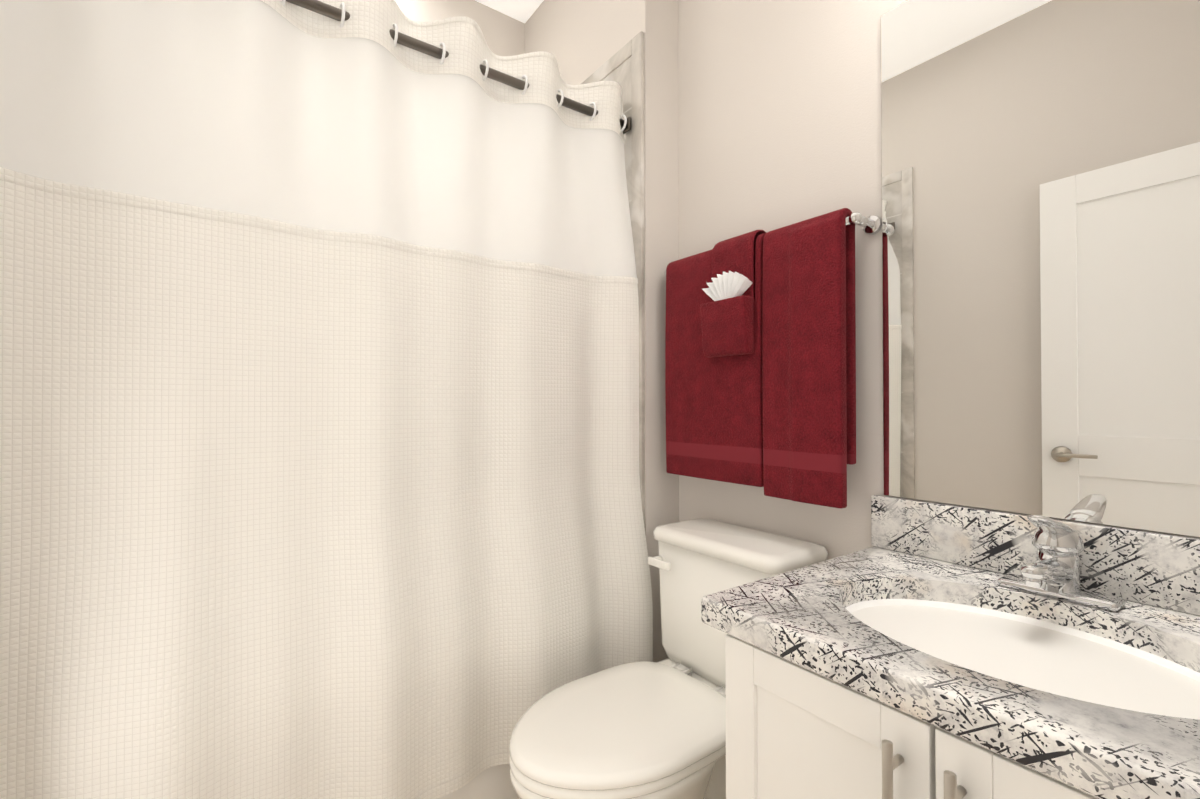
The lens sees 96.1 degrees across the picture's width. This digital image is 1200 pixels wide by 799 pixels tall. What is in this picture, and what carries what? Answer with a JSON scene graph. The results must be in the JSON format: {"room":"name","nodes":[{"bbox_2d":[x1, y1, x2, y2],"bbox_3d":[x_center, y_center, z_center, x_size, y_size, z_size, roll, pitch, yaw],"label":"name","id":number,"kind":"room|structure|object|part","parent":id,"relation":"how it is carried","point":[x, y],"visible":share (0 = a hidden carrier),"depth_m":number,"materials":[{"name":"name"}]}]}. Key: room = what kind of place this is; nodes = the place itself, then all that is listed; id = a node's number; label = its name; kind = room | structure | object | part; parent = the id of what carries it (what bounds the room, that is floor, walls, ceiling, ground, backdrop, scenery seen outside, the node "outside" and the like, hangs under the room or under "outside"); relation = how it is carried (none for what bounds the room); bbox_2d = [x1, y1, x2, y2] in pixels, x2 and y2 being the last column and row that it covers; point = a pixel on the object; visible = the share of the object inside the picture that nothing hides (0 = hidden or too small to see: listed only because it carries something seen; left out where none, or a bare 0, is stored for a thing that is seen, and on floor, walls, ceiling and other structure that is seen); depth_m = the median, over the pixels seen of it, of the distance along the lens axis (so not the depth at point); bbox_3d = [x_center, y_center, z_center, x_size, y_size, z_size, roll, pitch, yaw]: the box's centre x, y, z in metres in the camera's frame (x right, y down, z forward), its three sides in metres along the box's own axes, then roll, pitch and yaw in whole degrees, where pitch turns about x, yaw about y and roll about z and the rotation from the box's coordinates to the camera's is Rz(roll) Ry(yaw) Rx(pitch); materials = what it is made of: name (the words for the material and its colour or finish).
{"room":"bathroom","nodes":[
{"label":"bathroom","id":0,"kind":"room"},
{"bbox_2d":[395,0,524,55],"bbox_3d":[-0.949,-0.253,1.983,1.447,2.820,0.100,0,-1,-36],"label":"wall","id":1,"kind":"structure","parent":0,"point":[504,34],"depth_m":2.26,"materials":[{"name":"white paint"}]},
{"bbox_2d":[475,0,543,22],"bbox_3d":[-0.186,-1.723,1.056,1.790,0.100,2.520,0,-1,-36],"label":"ceiling","id":2,"kind":"structure","parent":0,"point":[523,11],"depth_m":2.28,"materials":[{"name":"white paint"}]},
{"bbox_2d":[525,0,678,662],"bbox_3d":[-0.024,-0.251,2.142,0.243,2.820,0.917,0,-1,-36],"label":"wall","id":3,"kind":"structure","parent":0,"point":[581,41],"depth_m":1.75,"materials":[{"name":"white paint"}]},
{"bbox_2d":[581,40,631,83],"bbox_3d":[-0.116,-1.137,2.059,0.014,0.050,0.762,0,-1,-36],"label":"trim","id":4,"kind":"structure","parent":3,"relation":"attached to","point":[614,62],"depth_m":1.83,"materials":[{"name":"stone"}]},
{"bbox_2d":[602,56,631,225],"bbox_3d":[-0.114,-0.205,2.049,0.010,1.815,0.763,0,-1,-36],"label":"wall tiles","id":5,"kind":"structure","parent":3,"relation":"attached to","point":[621,74],"depth_m":1.76,"materials":[{"name":"tile"}]},
{"bbox_2d":[632,31,644,527],"bbox_3d":[0.121,-0.233,1.718,0.014,1.865,0.050,0,-1,-36],"label":"trim","id":6,"kind":"structure","parent":3,"relation":"attached to","point":[638,140],"depth_m":1.70,"materials":[{"name":"stone"}]},
{"bbox_2d":[678,0,1199,559],"bbox_3d":[0.767,-0.262,1.159,0.100,2.820,1.603,0,-1,-36],"label":"wall","id":7,"kind":"structure","parent":0,"point":[778,114],"depth_m":1.44,"materials":[{"name":"white paint"}]},
{"bbox_2d":[664,208,881,508],"bbox_3d":[0.393,-0.100,1.454,0.163,0.694,0.656,0,-1,-36],"label":"towel rail","id":8,"kind":"object","parent":7,"relation":"attached to","point":[760,359],"visible":1,"depth_m":1.36,"materials":[{"name":"red fabric"}]},
{"bbox_2d":[665,233,765,486],"bbox_3d":[0.329,-0.103,1.544,0.067,0.660,0.358,0,-1,-36],"label":"towel","id":9,"kind":"object","parent":8,"relation":"hanging from","point":[715,406],"depth_m":1.51,"materials":[{"name":"red fabric"}]},
{"bbox_2d":[762,208,855,508],"bbox_3d":[0.497,-0.095,1.304,0.073,0.680,0.216,0,-1,-36],"label":"towel","id":10,"kind":"object","parent":8,"relation":"hanging from","point":[809,300],"depth_m":1.26,"materials":[{"name":"red fabric"}]},
{"bbox_2d":[871,495,1199,615],"bbox_3d":[0.877,0.274,0.896,0.020,0.116,0.852,0,-1,-36],"label":"backsplash","id":11,"kind":"structure","parent":7,"relation":"attached to","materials":[{"name":"stone"}]},
{"bbox_2d":[881,0,1199,536],"bbox_3d":[0.889,-0.336,0.898,0.006,1.098,0.827,0,-1,-36],"label":"mirror","id":12,"kind":"object","parent":7,"relation":"attached to","point":[1041,241],"visible":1,"depth_m":0.99,"materials":[{"name":"clear glass"}]},
{"bbox_3d":[-0.187,1.197,1.025,1.790,0.100,2.520,0,-1,-36],"label":"floor","id":13,"kind":"structure","parent":0,"visible":0},
{"bbox_2d":[437,764,519,798],"bbox_3d":[-0.693,0.928,1.613,1.421,0.450,0.752,0,-1,-36],"label":"bathtub","id":14,"kind":"object","parent":13,"relation":"on","point":[493,782],"depth_m":1.44,"materials":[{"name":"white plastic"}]},
{"bbox_2d":[509,519,827,798],"bbox_3d":[0.142,0.753,1.277,0.756,0.793,0.432,0,-1,-36],"label":"toilet","id":15,"kind":"object","parent":13,"relation":"on","point":[644,730],"visible":0.77,"depth_m":1.23,"materials":[{"name":"white ceramic"}]},
{"bbox_3d":[0.026,0.951,1.192,0.472,0.395,0.376,0,-1,-36],"label":"bowl","id":16,"kind":"part","parent":15,"relation":"part of","materials":[{"name":"white ceramic"}]},
{"bbox_3d":[0.045,0.714,1.208,0.517,0.030,0.390,0,-1,-36],"label":"lid","id":17,"kind":"part","parent":15,"relation":"part of","materials":[{"name":"white plastic"}]},
{"bbox_3d":[0.041,0.741,1.205,0.507,0.021,0.380,0,-1,-36],"label":"seat","id":18,"kind":"part","parent":15,"relation":"part of","materials":[{"name":"white plastic"}]},
{"bbox_3d":[0.172,0.452,1.487,0.037,0.024,0.082,0,-1,-36],"label":"lever","id":19,"kind":"part","parent":15,"relation":"part of","materials":[{"name":"white plastic"}]},
{"bbox_3d":[0.358,0.561,1.434,0.207,0.330,0.410,0,-1,-36],"label":"tank","id":20,"kind":"part","parent":15,"relation":"part of","materials":[{"name":"white ceramic"}]},
{"bbox_3d":[0.356,0.377,1.435,0.228,0.037,0.432,0,-1,-36],"label":"tank lid","id":21,"kind":"part","parent":15,"relation":"part of","materials":[{"name":"white ceramic"}]},
{"bbox_2d":[701,495,1199,798],"bbox_3d":[0.642,0.663,0.723,0.599,0.961,0.852,0,-1,-36],"label":"bathroom vanity","id":22,"kind":"object","parent":13,"relation":"on","point":[923,650],"visible":1,"depth_m":0.79,"materials":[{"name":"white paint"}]},
{"bbox_3d":[0.303,0.707,0.759,0.018,0.645,0.310,0,-1,-36],"label":"door","id":23,"kind":"part","parent":22,"relation":"part of","materials":[{"name":"white paint"}]},
{"bbox_3d":[0.352,0.498,0.647,0.036,0.180,0.012,0,-1,-36],"label":"handle","id":24,"kind":"part","parent":22,"relation":"part of","materials":[{"name":"silver metal"}]},
{"bbox_3d":[0.391,0.497,0.592,0.036,0.180,0.012,0,-1,-36],"label":"handle","id":25,"kind":"part","parent":22,"relation":"part of","materials":[{"name":"silver metal"}]},
{"bbox_3d":[0.494,0.704,0.493,0.018,0.645,0.334,0,-1,-36],"label":"door","id":26,"kind":"part","parent":22,"relation":"part of","materials":[{"name":"white paint"}]},
{"bbox_2d":[997,515,1125,611],"bbox_3d":[0.734,0.258,0.884,0.174,0.148,0.160,0,-1,-36],"label":"faucet","id":27,"kind":"object","parent":22,"relation":"on","point":[1053,580],"depth_m":0.89,"materials":[{"name":"silver metal"}]},
{"bbox_3d":[-0.825,-0.268,0.583,0.220,2.820,2.520,0,-1,-36],"label":"wall","id":28,"kind":"structure","parent":0,"visible":0},
{"bbox_2d":[0,0,652,798],"bbox_3d":[-0.464,-0.008,1.303,1.418,1.955,0.171,0,-1,-36],"label":"shower curtain","id":29,"kind":"object","parent":28,"relation":"attached to","point":[318,398],"visible":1,"depth_m":1.20,"materials":[{"name":"white fabric"}]},
{"bbox_3d":[-0.486,-0.895,1.343,1.411,0.025,0.025,0,-1,-36],"label":"rod","id":30,"kind":"part","parent":29,"relation":"part of","materials":[{"name":"brown metal"}]}
]}

